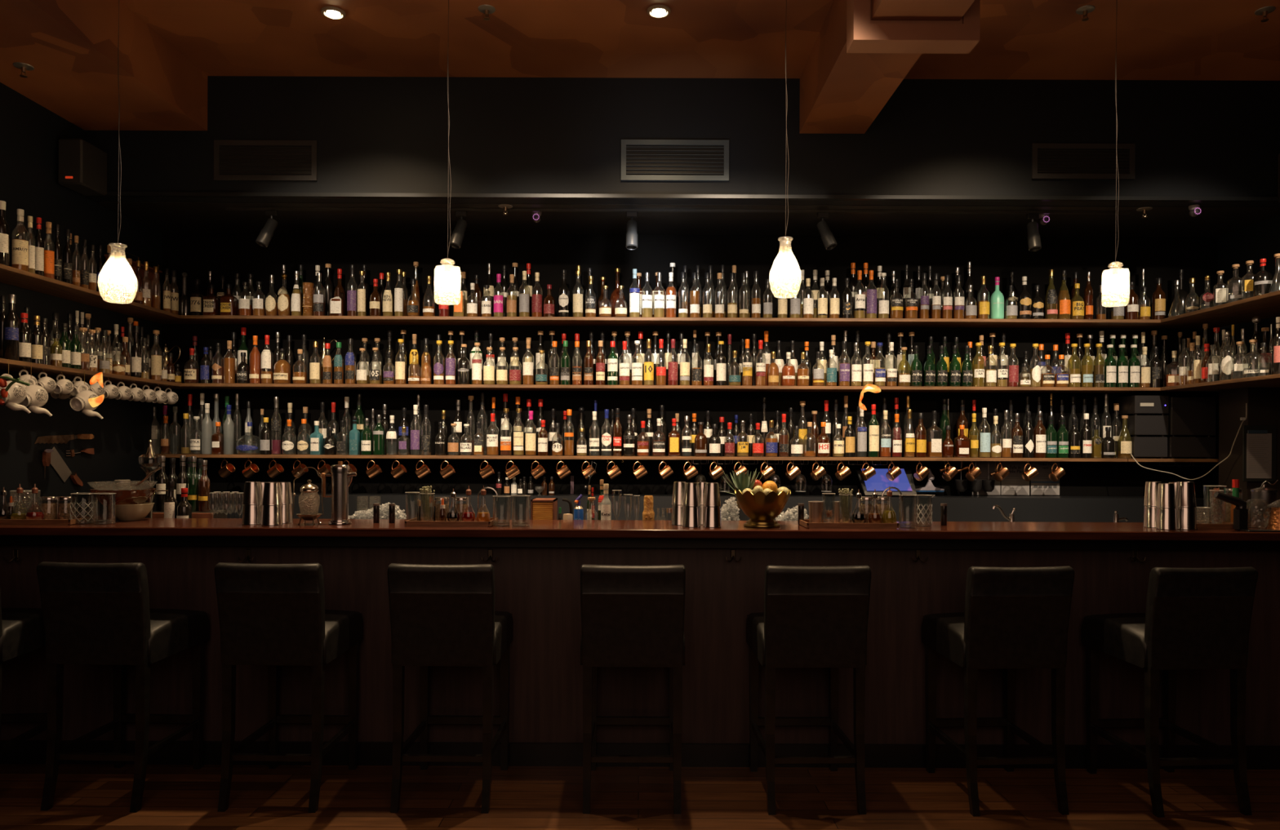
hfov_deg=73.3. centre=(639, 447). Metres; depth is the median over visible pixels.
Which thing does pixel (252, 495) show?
tin
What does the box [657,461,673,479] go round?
copper mug
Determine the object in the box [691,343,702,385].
bottle
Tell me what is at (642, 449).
bottle
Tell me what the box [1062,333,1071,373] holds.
bottle
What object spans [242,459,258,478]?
copper mug
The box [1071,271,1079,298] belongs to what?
bottle
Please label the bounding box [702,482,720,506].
tin
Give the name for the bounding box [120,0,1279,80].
ceiling
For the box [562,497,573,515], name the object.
black gooseneck
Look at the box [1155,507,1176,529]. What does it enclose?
tin
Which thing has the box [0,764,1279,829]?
floor
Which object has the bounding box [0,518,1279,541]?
countertop
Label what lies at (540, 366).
bottle
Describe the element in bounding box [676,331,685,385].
bottle
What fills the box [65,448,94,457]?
fork
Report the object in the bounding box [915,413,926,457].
bottle
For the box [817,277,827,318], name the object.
bottle
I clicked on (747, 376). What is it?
bottle
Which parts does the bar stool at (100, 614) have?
leg, backrest, leg, leg, seat, leg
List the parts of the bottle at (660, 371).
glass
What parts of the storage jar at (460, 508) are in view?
lid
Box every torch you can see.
[573,493,583,519]
[1213,491,1248,530]
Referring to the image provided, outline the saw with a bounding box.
[34,434,93,444]
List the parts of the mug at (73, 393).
handle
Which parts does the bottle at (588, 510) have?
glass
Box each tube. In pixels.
[373,503,379,523]
[388,503,395,523]
[798,503,804,524]
[940,503,946,525]
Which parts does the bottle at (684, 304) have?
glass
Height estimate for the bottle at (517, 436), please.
0.317 m
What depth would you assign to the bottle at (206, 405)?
5.75 m
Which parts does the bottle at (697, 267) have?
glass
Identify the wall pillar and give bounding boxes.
[1218,387,1279,523]
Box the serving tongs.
[136,466,162,485]
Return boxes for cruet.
[0,487,9,519]
[9,484,29,519]
[25,484,44,519]
[446,488,460,521]
[461,485,475,521]
[475,485,490,521]
[851,488,866,523]
[867,488,882,523]
[881,486,897,523]
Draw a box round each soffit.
[0,0,207,130]
[94,201,1279,237]
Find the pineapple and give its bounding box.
[721,468,764,509]
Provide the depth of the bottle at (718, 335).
5.87 m
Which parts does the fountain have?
glass tank, finial lid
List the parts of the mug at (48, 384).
handle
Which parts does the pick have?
handle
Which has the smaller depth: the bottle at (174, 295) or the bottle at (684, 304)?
the bottle at (174, 295)
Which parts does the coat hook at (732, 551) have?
plate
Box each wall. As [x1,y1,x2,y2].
[0,82,162,518]
[84,75,1279,207]
[161,232,1217,520]
[1216,214,1279,517]
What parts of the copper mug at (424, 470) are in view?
handle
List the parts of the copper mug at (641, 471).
handle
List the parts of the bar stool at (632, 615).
leg, leg, seat, backrest, leg, leg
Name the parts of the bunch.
stem, stem, stem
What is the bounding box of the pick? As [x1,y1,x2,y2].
[40,448,53,479]
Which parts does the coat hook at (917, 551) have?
plate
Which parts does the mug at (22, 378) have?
handle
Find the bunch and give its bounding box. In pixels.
[0,376,30,404]
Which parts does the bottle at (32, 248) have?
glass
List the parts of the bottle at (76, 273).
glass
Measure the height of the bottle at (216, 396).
0.414 m
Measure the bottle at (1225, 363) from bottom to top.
0.297 m
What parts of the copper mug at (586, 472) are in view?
handle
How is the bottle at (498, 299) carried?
on the wall shelf at (1267, 305)
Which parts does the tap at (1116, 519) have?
spout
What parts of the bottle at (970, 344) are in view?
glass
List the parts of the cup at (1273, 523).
glass lid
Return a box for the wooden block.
[563,513,573,519]
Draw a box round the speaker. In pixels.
[57,138,106,195]
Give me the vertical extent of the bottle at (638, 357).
0.379 m
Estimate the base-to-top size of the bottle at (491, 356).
0.360 m
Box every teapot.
[0,359,31,413]
[18,362,52,417]
[69,369,102,419]
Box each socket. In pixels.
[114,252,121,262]
[444,263,450,271]
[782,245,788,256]
[1111,266,1119,275]
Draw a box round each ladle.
[954,461,967,492]
[968,461,982,492]
[982,468,995,492]
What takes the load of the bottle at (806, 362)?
on the wall shelf at (1270, 380)
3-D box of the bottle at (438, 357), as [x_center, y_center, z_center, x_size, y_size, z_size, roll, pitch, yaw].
[-1.377,-0.594,5.885,0.055,0.352,0.054,0,0,0]
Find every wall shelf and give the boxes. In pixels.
[0,263,1279,328]
[0,358,1279,393]
[155,453,1218,462]
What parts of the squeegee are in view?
blade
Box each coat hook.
[4,549,20,562]
[237,549,253,562]
[481,549,497,562]
[725,549,742,562]
[911,549,928,562]
[1129,550,1146,562]
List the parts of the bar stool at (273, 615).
leg, backrest, leg, leg, seat, leg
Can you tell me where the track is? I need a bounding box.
[225,207,1130,214]
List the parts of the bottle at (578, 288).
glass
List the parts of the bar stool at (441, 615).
leg, leg, backrest, seat, leg, leg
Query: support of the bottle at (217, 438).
on the wall shelf at (167, 455)
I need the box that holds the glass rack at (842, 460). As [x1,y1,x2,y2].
[842,460,862,465]
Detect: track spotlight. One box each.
[255,209,278,247]
[448,210,467,248]
[626,211,637,249]
[816,212,836,249]
[1026,213,1041,251]
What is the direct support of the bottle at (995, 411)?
on the wall shelf at (167, 455)
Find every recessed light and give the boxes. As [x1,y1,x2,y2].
[320,6,346,19]
[647,4,671,17]
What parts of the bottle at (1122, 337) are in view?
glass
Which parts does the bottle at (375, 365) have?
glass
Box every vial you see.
[417,500,421,521]
[431,500,435,521]
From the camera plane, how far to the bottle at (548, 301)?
5.73 m
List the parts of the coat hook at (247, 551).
plate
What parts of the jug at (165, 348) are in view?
handle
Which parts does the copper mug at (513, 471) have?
handle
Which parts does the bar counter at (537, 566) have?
rail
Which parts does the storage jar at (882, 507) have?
lid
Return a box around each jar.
[40,496,58,519]
[56,496,75,519]
[292,466,324,524]
[435,497,448,521]
[453,497,468,521]
[665,508,671,513]
[858,496,874,523]
[874,496,890,523]
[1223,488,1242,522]
[1250,480,1278,526]
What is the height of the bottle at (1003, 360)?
0.379 m
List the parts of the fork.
handle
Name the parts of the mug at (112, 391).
handle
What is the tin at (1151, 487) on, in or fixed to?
on the tin at (1149, 513)
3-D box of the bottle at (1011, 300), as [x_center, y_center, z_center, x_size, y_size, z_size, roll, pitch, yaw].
[2.543,-1.024,5.884,0.075,0.347,0.075,0,0,0]
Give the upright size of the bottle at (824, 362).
0.315 m
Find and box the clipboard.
[1242,425,1275,481]
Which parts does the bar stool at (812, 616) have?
leg, leg, seat, backrest, leg, leg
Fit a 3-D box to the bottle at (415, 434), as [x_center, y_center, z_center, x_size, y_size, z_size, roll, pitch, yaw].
[-1.503,-0.115,5.765,0.068,0.338,0.067,0,0,0]
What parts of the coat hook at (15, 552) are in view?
plate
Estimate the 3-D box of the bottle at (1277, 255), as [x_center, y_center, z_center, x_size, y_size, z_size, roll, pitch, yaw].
[3.514,-0.956,4.739,0.083,0.218,0.082,0,0,28]
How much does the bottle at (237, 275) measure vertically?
0.313 m
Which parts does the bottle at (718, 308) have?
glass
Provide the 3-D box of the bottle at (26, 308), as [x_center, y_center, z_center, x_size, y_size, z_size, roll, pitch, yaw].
[-3.223,-0.581,4.521,0.042,0.310,0.042,0,0,-35]
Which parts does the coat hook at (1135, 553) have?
plate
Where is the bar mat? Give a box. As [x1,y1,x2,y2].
[1240,529,1279,532]
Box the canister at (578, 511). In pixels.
[573,506,583,519]
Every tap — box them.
[477,486,497,512]
[881,486,902,503]
[992,505,1015,521]
[1008,514,1014,521]
[1113,511,1128,522]
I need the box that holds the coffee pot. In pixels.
[321,461,356,524]
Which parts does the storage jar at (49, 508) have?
lid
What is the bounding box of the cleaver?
[50,446,83,486]
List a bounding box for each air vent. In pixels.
[213,139,317,181]
[621,139,728,181]
[1031,142,1135,179]
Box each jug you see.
[161,343,180,369]
[317,337,337,383]
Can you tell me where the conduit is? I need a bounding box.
[570,475,573,493]
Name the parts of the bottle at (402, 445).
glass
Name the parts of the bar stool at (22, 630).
leg, backrest, seat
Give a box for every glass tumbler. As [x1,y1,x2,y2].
[9,489,40,513]
[419,485,435,521]
[808,501,823,523]
[822,493,835,522]
[832,501,841,523]
[838,488,853,522]
[1195,506,1209,524]
[1203,485,1226,524]
[1208,488,1222,524]
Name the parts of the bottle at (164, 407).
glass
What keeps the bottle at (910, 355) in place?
on the wall shelf at (1270, 380)
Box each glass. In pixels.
[70,493,96,524]
[93,493,116,524]
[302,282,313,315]
[356,496,368,518]
[368,496,381,519]
[493,495,511,526]
[511,494,530,526]
[897,494,916,528]
[914,494,935,526]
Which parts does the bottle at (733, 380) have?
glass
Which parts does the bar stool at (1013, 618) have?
leg, seat, leg, leg, backrest, leg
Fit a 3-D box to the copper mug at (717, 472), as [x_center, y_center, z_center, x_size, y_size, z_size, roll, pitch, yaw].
[0.510,0.158,5.730,0.103,0.123,0.071,0,0,-19]
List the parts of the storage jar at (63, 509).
lid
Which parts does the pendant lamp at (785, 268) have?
lamp shade, bulb, power cord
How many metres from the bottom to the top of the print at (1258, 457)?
0.218 m
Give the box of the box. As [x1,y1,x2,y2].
[530,497,557,519]
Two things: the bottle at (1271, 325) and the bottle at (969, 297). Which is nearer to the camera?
the bottle at (1271, 325)
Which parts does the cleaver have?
blade, handle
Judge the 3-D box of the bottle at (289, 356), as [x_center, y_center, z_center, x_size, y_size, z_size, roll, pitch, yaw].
[-2.398,-0.594,5.885,0.055,0.344,0.054,0,0,0]
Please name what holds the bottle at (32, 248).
on the wall shelf at (1267, 305)
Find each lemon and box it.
[742,488,752,493]
[753,485,763,493]
[763,488,771,494]
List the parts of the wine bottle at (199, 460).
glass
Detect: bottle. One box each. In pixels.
[0,200,8,266]
[0,295,5,358]
[4,293,19,360]
[8,496,13,519]
[11,208,29,271]
[19,312,31,362]
[24,215,35,273]
[24,306,31,332]
[31,315,43,364]
[33,217,44,275]
[41,318,50,364]
[44,222,54,279]
[49,312,61,346]
[50,333,62,366]
[52,224,62,281]
[58,323,71,368]
[62,229,72,284]
[66,313,72,341]
[69,233,73,270]
[71,325,81,369]
[72,235,80,286]
[75,311,79,327]
[78,311,85,337]
[79,327,89,370]
[80,239,88,288]
[83,313,93,355]
[86,329,97,371]
[88,244,97,291]
[93,327,102,372]
[97,244,103,293]
[98,330,110,373]
[102,330,112,360]
[105,244,112,295]
[106,336,112,373]
[111,324,120,364]
[111,342,125,375]
[119,326,124,352]
[120,337,130,376]
[124,258,133,302]
[127,317,133,324]
[130,325,142,377]
[131,320,140,346]
[133,260,142,304]
[139,326,146,372]
[141,337,149,378]
[142,261,151,306]
[142,334,152,379]
[150,329,161,380]
[151,266,160,309]
[151,406,159,439]
[155,456,168,511]
[160,405,169,453]
[160,416,170,454]
[161,351,167,381]
[162,268,170,312]
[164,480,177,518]
[166,353,174,382]
[168,270,178,315]
[168,457,177,499]
[174,364,182,382]
[176,455,188,504]
[176,488,191,518]
[181,413,191,453]
[184,348,199,383]
[186,457,191,476]
[187,394,194,416]
[187,456,199,511]
[190,279,204,315]
[190,336,199,383]
[190,416,202,453]
[197,393,204,454]
[197,458,203,479]
[198,460,209,511]
[200,346,211,383]
[201,403,212,454]
[202,284,219,315]
[206,271,212,295]
[208,346,213,357]
[210,393,222,452]
[211,342,224,383]
[211,422,224,454]
[216,275,226,297]
[219,284,237,315]
[222,395,231,454]
[223,340,235,383]
[223,404,234,453]
[229,332,237,383]
[231,273,240,315]
[232,393,240,454]
[235,422,260,454]
[236,352,248,383]
[237,327,249,365]
[238,281,252,315]
[244,273,256,315]
[244,401,251,454]
[248,335,261,383]
[252,281,265,315]
[258,408,263,426]
[259,417,271,454]
[261,334,273,383]
[265,275,277,315]
[271,396,281,454]
[272,332,282,383]
[273,348,290,383]
[276,264,290,315]
[277,273,290,315]
[281,419,296,454]
[284,334,293,383]
[284,403,295,454]
[291,271,302,315]
[292,349,306,383]
[296,264,303,315]
[297,406,312,453]
[297,418,310,454]
[298,334,308,372]
[309,342,321,383]
[310,421,323,454]
[312,265,322,310]
[313,272,324,315]
[316,402,328,438]
[322,263,333,315]
[322,342,333,383]
[323,426,336,454]
[328,287,346,315]
[328,402,338,454]
[333,268,345,299]
[333,342,343,383]
[336,420,348,455]
[342,396,351,427]
[345,338,355,383]
[346,264,357,315]
[349,416,359,455]
[353,393,364,454]
[356,348,368,383]
[357,271,366,315]
[359,337,369,384]
[360,264,368,315]
[360,418,372,455]
[368,347,381,384]
[368,408,374,426]
[369,279,381,315]
[372,337,382,384]
[373,414,384,455]
[377,272,385,315]
[381,404,389,455]
[382,272,393,315]
[383,351,395,384]
[384,330,394,384]
[386,415,397,455]
[394,269,404,315]
[395,338,406,384]
[398,408,409,455]
[398,426,409,455]
[399,329,408,384]
[400,271,408,315]
[406,279,419,315]
[408,351,420,384]
[409,333,419,376]
[410,404,419,449]
[411,262,420,310]
[416,395,422,417]
[420,352,431,384]
[421,337,431,366]
[421,404,431,455]
[422,275,435,316]
[433,340,444,384]
[434,334,442,373]
[435,422,446,455]
[438,293,449,316]
[439,498,445,521]
[441,410,448,455]
[445,340,456,384]
[446,330,454,358]
[447,423,459,455]
[453,275,465,316]
[453,400,462,455]
[457,330,464,362]
[457,344,470,384]
[458,271,467,316]
[460,424,472,455]
[466,283,478,316]
[466,395,475,455]
[470,330,483,384]
[471,275,482,316]
[471,342,482,384]
[473,422,484,455]
[476,392,488,439]
[481,284,492,316]
[483,262,494,316]
[483,346,495,384]
[485,333,495,382]
[486,413,498,454]
[489,397,497,421]
[493,273,503,316]
[496,346,508,384]
[496,471,502,495]
[497,337,506,369]
[499,265,508,316]
[500,408,511,454]
[501,393,509,455]
[504,477,510,495]
[506,274,517,316]
[509,346,521,384]
[510,262,519,316]
[510,337,518,366]
[511,477,516,495]
[513,396,522,455]
[513,408,524,456]
[517,479,522,494]
[519,271,529,316]
[521,476,527,495]
[522,339,533,384]
[524,262,533,316]
[524,337,532,362]
[524,399,533,455]
[524,410,536,456]
[528,476,533,495]
[531,272,542,316]
[535,330,545,382]
[535,350,547,384]
[536,399,544,455]
[537,420,548,456]
[541,476,546,495]
[543,284,555,316]
[546,330,556,384]
[548,408,557,455]
[548,476,555,495]
[549,341,559,385]
[551,422,563,456]
[558,269,568,316]
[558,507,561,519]
[559,333,568,385]
[560,340,570,385]
[561,410,568,456]
[564,409,573,456]
[572,271,583,316]
[572,333,582,385]
[572,341,582,385]
[573,265,582,293]
[576,406,586,456]
[576,428,586,456]
[583,340,593,385]
[584,497,598,519]
[585,267,594,297]
[585,275,596,316]
[586,485,591,519]
[588,411,599,456]
[589,331,595,385]
[591,487,595,519]
[594,400,596,411]
[595,340,605,385]
[597,276,608,316]
[597,479,605,519]
[598,285,612,316]
[600,331,606,385]
[600,409,612,455]
[600,484,611,519]
[607,341,617,385]
[608,268,625,317]
[608,409,613,456]
[611,331,617,357]
[613,408,622,456]
[614,285,627,317]
[618,341,630,385]
[622,331,631,385]
[622,414,635,456]
[629,268,639,317]
[631,272,646,317]
[631,340,643,385]
[631,408,637,456]
[635,331,644,385]
[636,421,648,456]
[641,272,653,317]
[643,338,653,385]
[644,408,653,456]
[650,272,664,317]
[650,331,659,385]
[652,418,665,456]
[653,272,665,317]
[655,338,666,385]
[657,405,666,456]
[664,330,671,385]
[665,272,676,317]
[667,262,676,290]
[667,338,678,385]
[667,418,679,456]
[675,413,680,428]
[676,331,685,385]
[678,271,688,317]
[679,338,690,385]
[680,265,688,317]
[682,416,692,452]
[688,413,698,456]
[689,272,699,317]
[691,329,697,368]
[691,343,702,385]
[694,422,706,457]
[695,265,702,317]
[702,272,712,317]
[702,332,711,385]
[703,344,713,385]
[703,410,712,456]
[706,265,714,317]
[708,424,720,457]
[713,332,721,385]
[714,272,724,317]
[715,341,726,385]
[716,417,726,456]
[718,264,726,317]
[724,422,734,456]
[726,272,737,317]
[726,333,733,375]
[728,351,741,385]
[729,265,737,317]
[732,414,739,456]
[736,420,748,457]
[738,272,748,317]
[738,339,746,386]
[742,271,751,317]
[742,338,752,386]
[746,413,755,457]
[749,333,758,386]
[751,271,760,317]
[751,422,764,457]
[755,340,765,386]
[760,397,768,457]
[761,331,770,386]
[762,279,773,317]
[764,420,777,457]
[767,351,778,386]
[773,340,784,386]
[773,410,781,457]
[777,280,787,317]
[778,413,789,457]
[782,352,795,386]
[786,340,798,386]
[786,408,795,457]
[789,279,799,318]
[790,426,803,457]
[796,352,808,386]
[797,401,807,456]
[800,270,804,318]
[801,342,811,386]
[802,278,813,318]
[803,422,816,457]
[809,410,818,457]
[810,269,819,318]
[812,351,824,386]
[816,342,826,386]
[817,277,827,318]
[817,422,829,457]
[822,270,831,318]
[822,400,831,456]
[825,349,836,386]
[828,334,838,386]
[829,277,839,318]
[831,399,839,457]
[832,424,844,457]
[838,341,849,386]
[841,277,852,318]
[841,330,849,363]
[841,395,848,457]
[844,416,854,457]
[848,262,857,318]
[850,342,862,386]
[853,270,865,318]
[853,330,862,374]
[854,406,861,429]
[856,408,866,457]
[861,262,870,311]
[862,341,873,386]
[865,270,876,318]
[866,342,880,383]
[867,404,879,457]
[873,342,885,386]
[875,266,884,318]
[877,272,888,318]
[880,397,888,457]
[880,410,891,457]
[884,333,893,386]
[885,342,897,386]
[888,271,897,318]
[889,279,902,318]
[891,413,902,457]
[892,397,900,457]
[896,332,903,386]
[897,346,910,386]
[902,264,911,318]
[903,395,912,456]
[904,279,917,318]
[904,409,915,457]
[906,332,914,364]
[910,345,922,386]
[914,266,923,318]
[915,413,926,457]
[919,272,928,318]
[924,345,935,386]
[925,266,933,318]
[926,336,935,386]
[926,410,942,457]
[931,273,941,318]
[935,345,947,386]
[938,276,946,318]
[939,399,949,457]
[942,275,952,318]
[942,336,949,386]
[942,425,953,457]
[946,399,949,420]
[948,345,960,386]
[951,337,960,386]
[952,266,962,318]
[953,275,964,318]
[954,425,969,457]
[956,400,968,437]
[960,345,973,386]
[964,262,974,311]
[964,284,977,318]
[967,342,973,363]
[969,400,977,428]
[969,413,978,457]
[972,342,984,386]
[977,275,989,319]
[977,408,990,457]
[978,334,986,369]
[984,345,996,386]
[987,333,997,369]
[990,276,1004,319]
[990,416,1001,457]
[991,408,999,426]
[995,342,1008,386]
[999,333,1008,379]
[1000,410,1011,457]
[1004,284,1017,319]
[1005,271,1017,311]
[1006,400,1013,421]
[1007,343,1018,386]
[1011,413,1022,457]
[1017,276,1031,319]
[1018,363,1031,386]
[1020,351,1029,380]
[1022,395,1031,422]
[1022,411,1034,457]
[1029,343,1040,386]
[1031,284,1044,319]
[1033,411,1046,457]
[1034,396,1043,427]
[1035,344,1046,373]
[1040,355,1054,386]
[1044,269,1057,319]
[1045,416,1057,457]
[1048,344,1062,373]
[1048,393,1054,428]
[1053,355,1068,386]
[1056,416,1068,457]
[1057,270,1071,319]
[1057,400,1066,431]
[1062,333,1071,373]
[1067,343,1080,386]
[1068,417,1079,458]
[1070,283,1084,319]
[1070,395,1078,430]
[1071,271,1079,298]
[1076,333,1084,361]
[1080,343,1093,386]
[1080,399,1088,422]
[1080,413,1092,458]
[1084,271,1093,319]
[1086,334,1094,361]
[1090,396,1099,418]
[1091,425,1102,458]
[1093,343,1104,386]
[1096,284,1106,319]
[1098,331,1106,359]
[1101,393,1111,437]
[1101,426,1115,458]
[1104,344,1116,387]
[1110,290,1124,319]
[1110,334,1117,360]
[1111,403,1121,458]
[1115,344,1128,387]
[1117,415,1132,458]
[1118,334,1128,361]
[1124,281,1138,319]
[1128,344,1140,387]
[1130,334,1139,359]
[1138,268,1146,315]
[1138,287,1150,319]
[1139,332,1146,377]
[1139,346,1150,387]
[1149,330,1159,358]
[1149,346,1161,387]
[1151,277,1165,319]
[1160,335,1168,374]
[1160,346,1168,387]
[1164,351,1183,386]
[1168,280,1185,317]
[1169,269,1191,316]
[1176,332,1183,365]
[1178,338,1190,385]
[1183,337,1191,366]
[1185,277,1199,313]
[1186,342,1195,384]
[1191,331,1198,370]
[1193,335,1202,383]
[1200,275,1214,310]
[1200,324,1208,350]
[1200,343,1212,382]
[1207,344,1218,382]
[1210,327,1222,380]
[1213,271,1226,306]
[1219,329,1226,364]
[1219,331,1235,380]
[1226,263,1244,302]
[1229,324,1235,379]
[1230,341,1249,379]
[1230,479,1239,523]
[1238,328,1247,377]
[1241,260,1255,299]
[1242,339,1263,377]
[1250,315,1262,376]
[1253,258,1273,297]
[1257,327,1273,376]
[1257,342,1269,376]
[1268,253,1279,293]
[1270,324,1272,334]
[1272,316,1279,374]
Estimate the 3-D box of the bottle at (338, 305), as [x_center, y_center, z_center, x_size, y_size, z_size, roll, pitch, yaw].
[-2.031,-0.972,5.790,0.097,0.201,0.098,0,0,0]
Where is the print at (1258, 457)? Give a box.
[1248,447,1268,472]
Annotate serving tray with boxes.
[0,515,99,525]
[404,517,497,527]
[799,519,899,528]
[1196,520,1234,529]
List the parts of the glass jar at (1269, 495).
pot, lid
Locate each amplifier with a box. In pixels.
[1115,395,1168,416]
[1115,415,1168,436]
[1115,436,1167,458]
[1151,397,1216,436]
[1154,436,1216,458]
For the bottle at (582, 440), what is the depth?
5.87 m
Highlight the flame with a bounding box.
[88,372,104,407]
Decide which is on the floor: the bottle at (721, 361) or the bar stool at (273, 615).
the bar stool at (273, 615)
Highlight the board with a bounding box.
[853,0,980,41]
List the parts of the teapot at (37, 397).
handle, spout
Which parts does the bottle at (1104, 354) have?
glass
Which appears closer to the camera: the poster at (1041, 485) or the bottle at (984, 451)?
the bottle at (984, 451)
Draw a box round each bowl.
[88,480,157,490]
[88,487,155,506]
[107,502,154,520]
[733,488,791,528]
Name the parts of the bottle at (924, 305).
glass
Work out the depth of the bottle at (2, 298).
4.34 m
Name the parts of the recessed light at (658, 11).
bulb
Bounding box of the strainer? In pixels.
[583,461,596,488]
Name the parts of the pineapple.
crown, crown, crown, crown, crown, crown, crown, crown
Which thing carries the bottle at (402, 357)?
on the wall shelf at (1270, 380)
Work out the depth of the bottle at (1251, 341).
4.91 m
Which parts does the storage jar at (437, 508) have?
lid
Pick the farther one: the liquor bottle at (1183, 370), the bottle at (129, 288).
the liquor bottle at (1183, 370)
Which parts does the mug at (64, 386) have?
handle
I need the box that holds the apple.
[752,480,762,488]
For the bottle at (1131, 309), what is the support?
on the wall shelf at (1267, 305)
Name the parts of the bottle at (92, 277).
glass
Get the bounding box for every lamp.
[97,0,137,303]
[434,0,461,305]
[768,0,801,298]
[858,383,880,410]
[1101,0,1129,306]
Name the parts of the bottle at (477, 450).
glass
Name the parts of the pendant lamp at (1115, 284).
lamp shade, bulb, power cord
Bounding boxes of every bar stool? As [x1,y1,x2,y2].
[0,589,60,765]
[36,561,209,813]
[213,562,363,813]
[386,563,513,813]
[580,564,685,814]
[746,565,871,815]
[921,566,1074,817]
[1081,566,1257,817]
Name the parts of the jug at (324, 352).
handle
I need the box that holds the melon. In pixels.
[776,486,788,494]
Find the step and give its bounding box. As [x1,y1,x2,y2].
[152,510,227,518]
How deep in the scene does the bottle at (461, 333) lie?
5.87 m
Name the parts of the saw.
blade, handle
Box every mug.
[18,369,37,386]
[37,372,56,393]
[50,373,71,399]
[53,374,73,395]
[68,376,76,399]
[70,376,89,395]
[88,381,105,395]
[103,380,119,399]
[115,382,132,399]
[127,383,144,401]
[140,385,156,402]
[151,386,168,403]
[164,387,178,404]
[217,459,235,478]
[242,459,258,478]
[266,459,284,478]
[291,459,308,478]
[316,460,330,477]
[342,460,356,472]
[365,460,382,478]
[391,460,407,479]
[414,460,431,479]
[440,460,455,479]
[479,460,494,479]
[505,461,520,479]
[530,461,546,479]
[555,461,571,479]
[581,461,596,479]
[606,461,622,479]
[632,461,648,479]
[642,495,654,520]
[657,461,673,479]
[682,462,697,479]
[708,462,724,479]
[733,462,747,476]
[759,462,774,480]
[785,462,800,480]
[809,462,826,480]
[835,462,851,480]
[859,462,875,480]
[885,462,901,480]
[913,462,929,480]
[942,462,957,481]
[965,462,981,481]
[993,462,1008,481]
[1021,462,1038,481]
[1048,463,1065,481]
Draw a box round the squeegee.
[915,468,944,492]
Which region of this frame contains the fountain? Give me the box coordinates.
[137,440,168,518]
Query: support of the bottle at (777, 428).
on the wall shelf at (167, 455)
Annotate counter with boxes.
[0,518,1279,769]
[144,492,1205,522]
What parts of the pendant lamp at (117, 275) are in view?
lamp shade, bulb, power cord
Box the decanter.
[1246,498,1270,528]
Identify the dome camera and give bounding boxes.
[532,212,541,222]
[1039,213,1049,225]
[1188,204,1201,217]
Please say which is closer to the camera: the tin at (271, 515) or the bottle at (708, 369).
the tin at (271, 515)
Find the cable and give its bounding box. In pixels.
[1130,403,1247,479]
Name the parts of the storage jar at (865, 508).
lid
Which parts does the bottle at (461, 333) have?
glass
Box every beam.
[799,0,921,133]
[871,0,974,21]
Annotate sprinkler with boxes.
[13,62,34,77]
[477,4,495,20]
[497,204,512,215]
[1075,4,1095,21]
[1136,206,1152,217]
[1253,5,1275,22]
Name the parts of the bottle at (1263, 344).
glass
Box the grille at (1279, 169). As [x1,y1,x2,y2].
[1279,168,1279,197]
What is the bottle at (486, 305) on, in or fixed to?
on the wall shelf at (1267, 305)
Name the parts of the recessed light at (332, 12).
bulb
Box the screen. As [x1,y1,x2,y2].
[855,468,916,497]
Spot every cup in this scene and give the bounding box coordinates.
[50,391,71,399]
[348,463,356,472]
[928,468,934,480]
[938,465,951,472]
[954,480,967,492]
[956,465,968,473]
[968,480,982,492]
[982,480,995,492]
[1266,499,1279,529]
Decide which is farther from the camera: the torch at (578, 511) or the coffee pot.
the torch at (578, 511)
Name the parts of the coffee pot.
handle, lid, spout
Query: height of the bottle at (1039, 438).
0.312 m
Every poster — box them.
[972,461,1000,495]
[1000,461,1029,495]
[1031,461,1059,495]
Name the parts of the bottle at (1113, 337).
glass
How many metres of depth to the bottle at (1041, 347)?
5.86 m
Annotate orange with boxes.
[761,480,777,493]
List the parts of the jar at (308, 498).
stand dish, lid, cut glass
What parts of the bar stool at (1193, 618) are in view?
leg, seat, leg, leg, backrest, leg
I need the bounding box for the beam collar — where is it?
[846,0,978,53]
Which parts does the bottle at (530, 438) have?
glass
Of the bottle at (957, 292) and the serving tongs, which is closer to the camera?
the serving tongs
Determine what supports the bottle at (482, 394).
on the wall shelf at (167, 455)
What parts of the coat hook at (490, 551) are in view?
plate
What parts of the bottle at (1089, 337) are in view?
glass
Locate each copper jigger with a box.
[938,461,951,472]
[956,461,968,473]
[989,461,996,476]
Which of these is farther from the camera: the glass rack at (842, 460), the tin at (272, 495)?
the glass rack at (842, 460)
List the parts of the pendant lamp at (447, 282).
bulb, lamp shade, power cord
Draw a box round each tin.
[114,480,130,489]
[241,504,262,524]
[242,481,262,505]
[260,482,264,497]
[261,482,282,506]
[261,505,282,525]
[280,482,293,504]
[281,504,293,524]
[671,481,685,505]
[671,505,684,525]
[682,482,700,506]
[682,506,700,527]
[697,482,706,505]
[699,505,703,524]
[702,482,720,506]
[702,506,721,528]
[1142,506,1157,528]
[1143,481,1161,506]
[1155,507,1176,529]
[1156,483,1176,508]
[1175,481,1196,507]
[1175,506,1196,529]
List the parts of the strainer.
wire arm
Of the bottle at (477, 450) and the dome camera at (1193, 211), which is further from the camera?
the bottle at (477, 450)
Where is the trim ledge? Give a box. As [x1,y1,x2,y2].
[80,191,1279,202]

